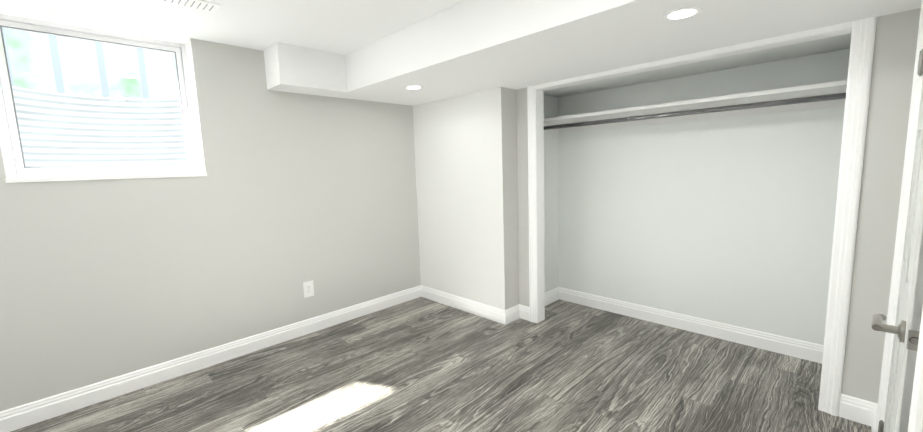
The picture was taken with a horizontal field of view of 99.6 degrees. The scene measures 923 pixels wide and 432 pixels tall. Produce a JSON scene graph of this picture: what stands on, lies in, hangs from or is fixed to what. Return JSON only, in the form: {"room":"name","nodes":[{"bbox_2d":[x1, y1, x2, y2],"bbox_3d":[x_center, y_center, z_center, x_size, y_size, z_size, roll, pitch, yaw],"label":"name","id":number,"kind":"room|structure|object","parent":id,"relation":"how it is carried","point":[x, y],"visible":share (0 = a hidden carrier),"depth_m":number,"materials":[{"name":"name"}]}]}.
{"room":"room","nodes":[
{"label":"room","id":0,"kind":"room"},
{"bbox_2d":[0,38,420,411],"bbox_3d":[-2.264,-0.181,2.713,0.300,2.700,4.700,5,10,45],"label":"wall","id":1,"kind":"structure","parent":0,"point":[269,214],"depth_m":2.93,"materials":[{"name":"grey paint"}]},
{"bbox_2d":[12,86,187,173],"bbox_3d":[-2.743,-0.439,3.030,0.820,1.064,1.396,5,10,45],"label":"window well","id":2,"kind":"object","parent":1,"relation":"attached to","point":[102,134],"depth_m":3.25,"materials":[{"name":"metal"}]},
{"bbox_2d":[0,5,206,182],"bbox_3d":[-2.320,-0.729,2.557,0.257,0.970,0.973,5,10,45],"label":"window unit","id":3,"kind":"structure","parent":1,"relation":"in","point":[9,121],"depth_m":2.53,"materials":[{"name":"white plastic"}]},
{"bbox_2d":[0,285,419,431],"bbox_3d":[-2.111,1.104,2.762,0.017,0.129,4.700,5,10,45],"label":"baseboard","id":4,"kind":"structure","parent":1,"relation":"attached to","point":[18,417],"depth_m":2.81,"materials":[{"name":"white wood"}]},
{"bbox_2d":[303,280,313,297],"bbox_3d":[-1.363,0.652,3.476,0.008,0.140,0.090,5,10,45],"label":"duplex electrical outlet","id":5,"kind":"object","parent":1,"relation":"attached to","point":[308,287],"visible":1,"depth_m":3.47,"materials":[{"name":"white plastic"}]},
{"bbox_2d":[0,0,464,54],"bbox_3d":[-0.999,-1.079,0.635,4.895,0.120,3.780,5,10,45],"label":"ceiling","id":6,"kind":"structure","parent":0,"point":[343,27],"depth_m":2.44,"materials":[{"name":"white paint"}]},
{"bbox_2d":[155,0,220,12],"bbox_3d":[-1.534,-1.191,2.172,0.150,0.007,0.300,5,10,45],"label":"ceiling vent","id":7,"kind":"object","parent":6,"relation":"in","point":[206,6],"visible":1,"depth_m":2.20,"materials":[{"name":"white metal"}]},
{"bbox_2d":[11,297,871,431],"bbox_3d":[-0.312,1.306,1.620,4.795,0.100,5.800,5,10,45],"label":"floor","id":8,"kind":"structure","parent":0,"point":[420,364],"depth_m":2.59,"materials":[{"name":"grey wood"}]},
{"bbox_2d":[264,0,921,105],"bbox_3d":[0.687,-1.168,2.107,4.595,0.420,1.780,5,10,45],"label":"ceiling","id":9,"kind":"structure","parent":0,"point":[466,47],"depth_m":2.31,"materials":[{"name":"white paint"}]},
{"bbox_2d":[404,85,422,89],"bbox_3d":[-0.394,-1.058,3.216,0.160,0.006,0.160,5,10,45],"label":"recessed light","id":10,"kind":"object","parent":9,"relation":"in","point":[413,87],"visible":0.98,"depth_m":3.20,"materials":[{"name":"white"}]},
{"bbox_2d":[662,6,701,20],"bbox_3d":[1.006,-0.922,1.780,0.160,0.006,0.160,5,10,45],"label":"recessed light","id":11,"kind":"object","parent":9,"relation":"in","point":[682,13],"visible":0.98,"depth_m":1.77,"materials":[{"name":"white"}]},
{"bbox_2d":[413,8,920,403],"bbox_3d":[0.801,-0.338,3.174,3.965,2.700,0.310,5,10,45],"label":"wall","id":12,"kind":"structure","parent":0,"point":[471,158],"depth_m":3.48,"materials":[{"name":"grey paint"}]},
{"bbox_2d":[420,285,507,324],"bbox_3d":[-0.018,0.885,3.963,1.197,0.129,0.017,5,10,45],"label":"baseboard","id":13,"kind":"structure","parent":12,"relation":"attached to","point":[495,314],"depth_m":3.89,"materials":[{"name":"white wood"}]},
{"bbox_2d":[527,16,876,415],"bbox_3d":[1.366,-0.005,2.794,2.063,2.100,0.132,5,10,45],"label":"trim","id":14,"kind":"structure","parent":12,"relation":"attached to","point":[862,31],"depth_m":2.13,"materials":[{"name":"white wood"}]},
{"bbox_2d":[860,400,877,431],"bbox_3d":[2.082,1.069,1.972,0.035,0.129,0.294,5,10,45],"label":"baseboard","id":15,"kind":"structure","parent":12,"relation":"attached to","point":[868,418],"depth_m":2.07,"materials":[{"name":"white wood"}]},
{"bbox_2d":[544,33,850,344],"bbox_3d":[1.642,-0.101,3.078,2.480,2.200,0.690,5,10,45],"label":"wall","id":16,"kind":"structure","parent":0,"point":[729,220],"depth_m":3.10,"materials":[{"name":"white paint"}]},
{"bbox_2d":[524,287,559,316],"bbox_3d":[0.843,0.859,3.956,0.040,0.129,0.564,5,10,45],"label":"baseboard","id":17,"kind":"structure","parent":16,"relation":"attached to","point":[553,295],"depth_m":4.04,"materials":[{"name":"white wood"}]},
{"bbox_2d":[560,287,823,363],"bbox_3d":[1.842,0.900,3.372,2.280,0.129,0.017,5,10,45],"label":"baseboard","id":18,"kind":"structure","parent":16,"relation":"attached to","point":[792,347],"depth_m":3.20,"materials":[{"name":"white wood"}]},
{"bbox_2d":[544,80,846,132],"bbox_3d":[1.633,-0.796,3.004,2.278,0.108,0.449,5,10,45],"label":"closet shelf","id":19,"kind":"object","parent":16,"relation":"attached to","point":[817,96],"visible":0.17,"depth_m":2.83,"materials":[{"name":"white wood"}]},
{"bbox_2d":[852,397,863,416],"bbox_3d":[2.435,1.007,2.371,0.017,0.129,0.564,5,10,45],"label":"baseboard","id":20,"kind":"structure","parent":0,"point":[861,411],"depth_m":2.10,"materials":[{"name":"white wood"}]},
{"bbox_3d":[0.471,0.204,0.161,0.120,2.400,4.910,5,10,45],"label":"wall","id":21,"kind":"structure","parent":0,"visible":0},
{"bbox_2d":[871,49,922,431],"bbox_3d":[1.576,0.204,1.381,0.174,2.008,0.920,5,10,45],"label":"door","id":22,"kind":"structure","parent":21,"relation":"in","point":[905,330],"depth_m":1.17,"materials":[{"name":"white paint"}]},
{"bbox_2d":[875,0,922,431],"bbox_3d":[1.621,0.173,1.329,0.140,2.096,1.058,5,10,45],"label":"door frame","id":23,"kind":"structure","parent":21,"relation":"attached to","point":[915,417],"depth_m":1.66,"materials":[{"name":"white wood"}]},
{"label":"outside","id":24,"kind":"structure","parent":0,"visible":0},
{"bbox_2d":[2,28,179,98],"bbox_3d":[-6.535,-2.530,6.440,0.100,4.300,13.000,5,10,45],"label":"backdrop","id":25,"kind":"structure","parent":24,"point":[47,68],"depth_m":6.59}
]}

